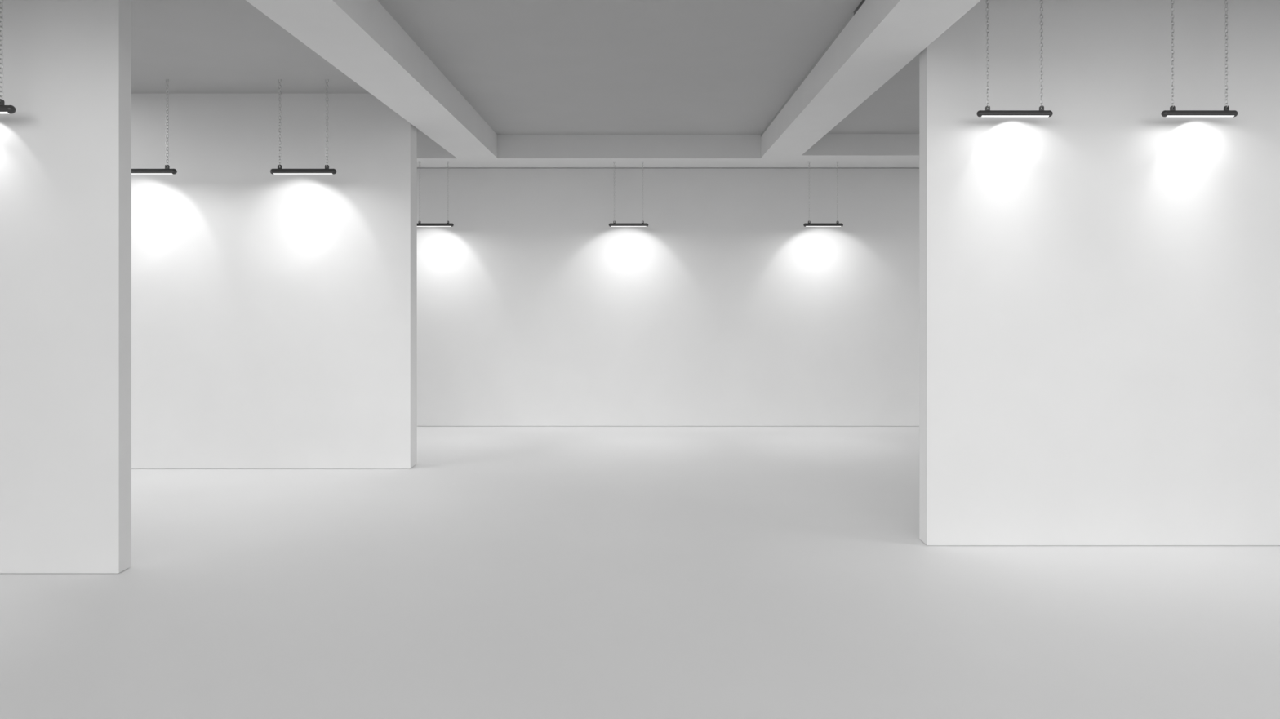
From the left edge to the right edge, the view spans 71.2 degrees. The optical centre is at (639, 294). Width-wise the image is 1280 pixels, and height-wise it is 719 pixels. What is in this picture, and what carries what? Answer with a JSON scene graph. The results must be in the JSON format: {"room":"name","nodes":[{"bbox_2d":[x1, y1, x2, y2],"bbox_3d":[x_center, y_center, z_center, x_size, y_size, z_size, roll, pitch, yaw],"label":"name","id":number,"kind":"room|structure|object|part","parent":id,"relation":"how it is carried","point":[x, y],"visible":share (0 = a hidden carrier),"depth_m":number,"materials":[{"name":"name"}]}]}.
{"room":"museum","nodes":[
{"label":"museum","id":0,"kind":"room"},
{"bbox_2d":[0,0,131,573],"bbox_3d":[-4.193,-0.125,5.187,2.414,3.450,0.125,0,0,0],"label":"wall","id":1,"kind":"structure","parent":0,"point":[65,147],"depth_m":5.12,"materials":[{"name":"white paint"}]},
{"bbox_2d":[131,93,417,469],"bbox_3d":[-3.753,-0.125,8.323,3.294,3.450,0.235,0,0,0],"label":"wall","id":2,"kind":"structure","parent":0,"point":[274,317],"depth_m":8.21,"materials":[{"name":"white paint"}]},
{"bbox_2d":[131,0,919,136],"bbox_3d":[0.000,-2.018,6.934,10.800,0.465,7.868,0,0,0],"label":"ceiling","id":3,"kind":"structure","parent":0,"point":[526,67],"depth_m":6.87,"materials":[{"name":"grey paint"}]},
{"bbox_2d":[0,0,15,113],"bbox_3d":[-3.743,-1.430,4.961,0.551,0.850,0.048,0,0,0],"label":"pendant lamp","id":4,"kind":"object","parent":3,"relation":"hanging from","point":[3,108],"visible":1,"depth_m":4.96,"materials":[{"name":"grey metal"}]},
{"bbox_3d":[-3.546,-1.464,4.961,0.022,0.784,0.019,0,0,-45],"label":"chain","id":5,"kind":"part","parent":4,"relation":"part of","materials":[{"name":"silver metal"}]},
{"bbox_2d":[131,79,177,174],"bbox_3d":[-4.258,-1.445,7.672,0.567,0.822,0.050,0,0,0],"label":"pendant lamp","id":6,"kind":"object","parent":3,"relation":"hanging from","point":[166,171],"visible":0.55,"depth_m":7.66,"materials":[{"name":"grey metal"}]},
{"bbox_3d":[-4.056,-1.479,7.672,0.022,0.753,0.020,0,0,-44],"label":"chain","id":7,"kind":"part","parent":6,"relation":"part of","materials":[{"name":"silver metal"}]},
{"bbox_2d":[270,79,336,174],"bbox_3d":[-2.888,-1.445,7.672,0.567,0.822,0.050,0,0,0],"label":"pendant lamp","id":8,"kind":"object","parent":3,"relation":"hanging from","point":[279,171],"visible":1,"depth_m":7.66,"materials":[{"name":"grey metal"}]},
{"bbox_3d":[-3.090,-1.479,7.672,0.022,0.753,0.020,0,0,-45],"label":"chain","id":9,"kind":"part","parent":8,"relation":"part of","materials":[{"name":"silver metal"}]},
{"bbox_3d":[-2.685,-1.479,7.672,0.022,0.753,0.020,0,0,-44],"label":"chain","id":10,"kind":"part","parent":8,"relation":"part of","materials":[{"name":"silver metal"}]},
{"bbox_2d":[246,0,497,158],"bbox_3d":[-1.839,-1.698,6.559,0.455,0.304,7.117,0,0,0],"label":"ceiling beam","id":11,"kind":"structure","parent":3,"relation":"attached to","point":[360,38],"depth_m":6.14,"materials":[{"name":"paint"}]},
{"bbox_2d":[417,131,919,168],"bbox_3d":[0.000,-1.698,10.399,10.800,0.304,0.997,0,0,0],"label":"ceiling beam","id":12,"kind":"structure","parent":3,"relation":"attached to","point":[832,150],"depth_m":10.12,"materials":[{"name":"paint"}]},
{"bbox_2d":[417,161,453,226],"bbox_3d":[-2.385,-1.170,10.346,0.460,0.760,0.040,0,0,0],"label":"pendant lamp","id":13,"kind":"object","parent":12,"relation":"hanging from","point":[420,224],"visible":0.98,"depth_m":10.34,"materials":[{"name":"grey metal"}]},
{"bbox_3d":[-2.549,-1.198,10.346,0.018,0.705,0.016,0,0,-44],"label":"chain","id":14,"kind":"part","parent":13,"relation":"part of","materials":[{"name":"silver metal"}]},
{"bbox_3d":[-2.221,-1.198,10.346,0.018,0.705,0.016,0,0,-44],"label":"chain","id":15,"kind":"part","parent":13,"relation":"part of","materials":[{"name":"silver metal"}]},
{"bbox_2d":[608,161,648,226],"bbox_3d":[-0.132,-1.170,10.346,0.460,0.760,0.040,0,0,0],"label":"pendant lamp","id":16,"kind":"object","parent":12,"relation":"hanging from","point":[611,224],"visible":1,"depth_m":10.34,"materials":[{"name":"grey metal"}]},
{"bbox_3d":[-0.296,-1.198,10.346,0.018,0.705,0.016,0,0,-44],"label":"chain","id":17,"kind":"part","parent":16,"relation":"part of","materials":[{"name":"silver metal"}]},
{"bbox_3d":[0.032,-1.198,10.346,0.018,0.705,0.016,0,0,-44],"label":"chain","id":18,"kind":"part","parent":16,"relation":"part of","materials":[{"name":"silver metal"}]},
{"bbox_2d":[803,161,843,226],"bbox_3d":[2.121,-1.170,10.346,0.460,0.760,0.040,0,0,0],"label":"pendant lamp","id":19,"kind":"object","parent":12,"relation":"hanging from","point":[806,224],"visible":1,"depth_m":10.34,"materials":[{"name":"grey metal"}]},
{"bbox_3d":[1.957,-1.198,10.346,0.018,0.705,0.016,0,0,-44],"label":"chain","id":20,"kind":"part","parent":19,"relation":"part of","materials":[{"name":"silver metal"}]},
{"bbox_3d":[2.285,-1.198,10.346,0.018,0.705,0.016,0,0,-44],"label":"chain","id":21,"kind":"part","parent":19,"relation":"part of","materials":[{"name":"silver metal"}]},
{"bbox_2d":[763,0,980,155],"bbox_3d":[1.576,-1.665,6.450,0.422,0.239,6.901,0,0,0],"label":"ceiling beam","id":22,"kind":"structure","parent":3,"relation":"attached to","point":[882,37],"depth_m":6.12,"materials":[{"name":"paint"}]},
{"bbox_2d":[976,0,1053,116],"bbox_3d":[2.309,-1.536,5.513,0.466,0.877,0.041,0,0,0],"label":"pendant lamp","id":23,"kind":"object","parent":3,"relation":"hanging from","point":[987,113],"visible":1,"depth_m":5.50,"materials":[{"name":"grey metal"}]},
{"bbox_3d":[2.143,-1.564,5.513,0.018,0.821,0.016,0,0,-45],"label":"chain","id":24,"kind":"part","parent":23,"relation":"part of","materials":[{"name":"silver metal"}]},
{"bbox_3d":[2.475,-1.564,5.513,0.018,0.821,0.016,0,0,-45],"label":"chain","id":25,"kind":"part","parent":23,"relation":"part of","materials":[{"name":"silver metal"}]},
{"bbox_2d":[1160,0,1237,116],"bbox_3d":[3.449,-1.536,5.513,0.466,0.877,0.041,0,0,0],"label":"pendant lamp","id":26,"kind":"object","parent":3,"relation":"hanging from","point":[1226,112],"visible":1,"depth_m":5.50,"materials":[{"name":"grey metal"}]},
{"bbox_3d":[3.283,-1.564,5.513,0.018,0.821,0.016,0,0,-45],"label":"chain","id":27,"kind":"part","parent":26,"relation":"part of","materials":[{"name":"silver metal"}]},
{"bbox_3d":[3.615,-1.564,5.513,0.018,0.821,0.016,0,0,-45],"label":"chain","id":28,"kind":"part","parent":26,"relation":"part of","materials":[{"name":"silver metal"}]},
{"bbox_2d":[0,426,1279,718],"bbox_3d":[0.000,1.700,5.059,11.400,0.200,12.118,0,0,0],"label":"floor","id":29,"kind":"structure","parent":0,"point":[509,572],"depth_m":4.74,"materials":[{"name":"white concrete"}]},
{"bbox_2d":[417,168,919,426],"bbox_3d":[0.000,-0.325,10.968,10.800,3.850,0.200,0,0,0],"label":"wall","id":30,"kind":"structure","parent":0,"point":[724,309],"depth_m":10.87,"materials":[{"name":"white paint"}]},
{"bbox_2d":[919,0,1279,545],"bbox_3d":[3.614,-0.185,5.771,3.573,3.570,0.152,0,0,0],"label":"wall","id":31,"kind":"structure","parent":0,"point":[1100,275],"depth_m":5.70,"materials":[{"name":"white paint"}]}
]}

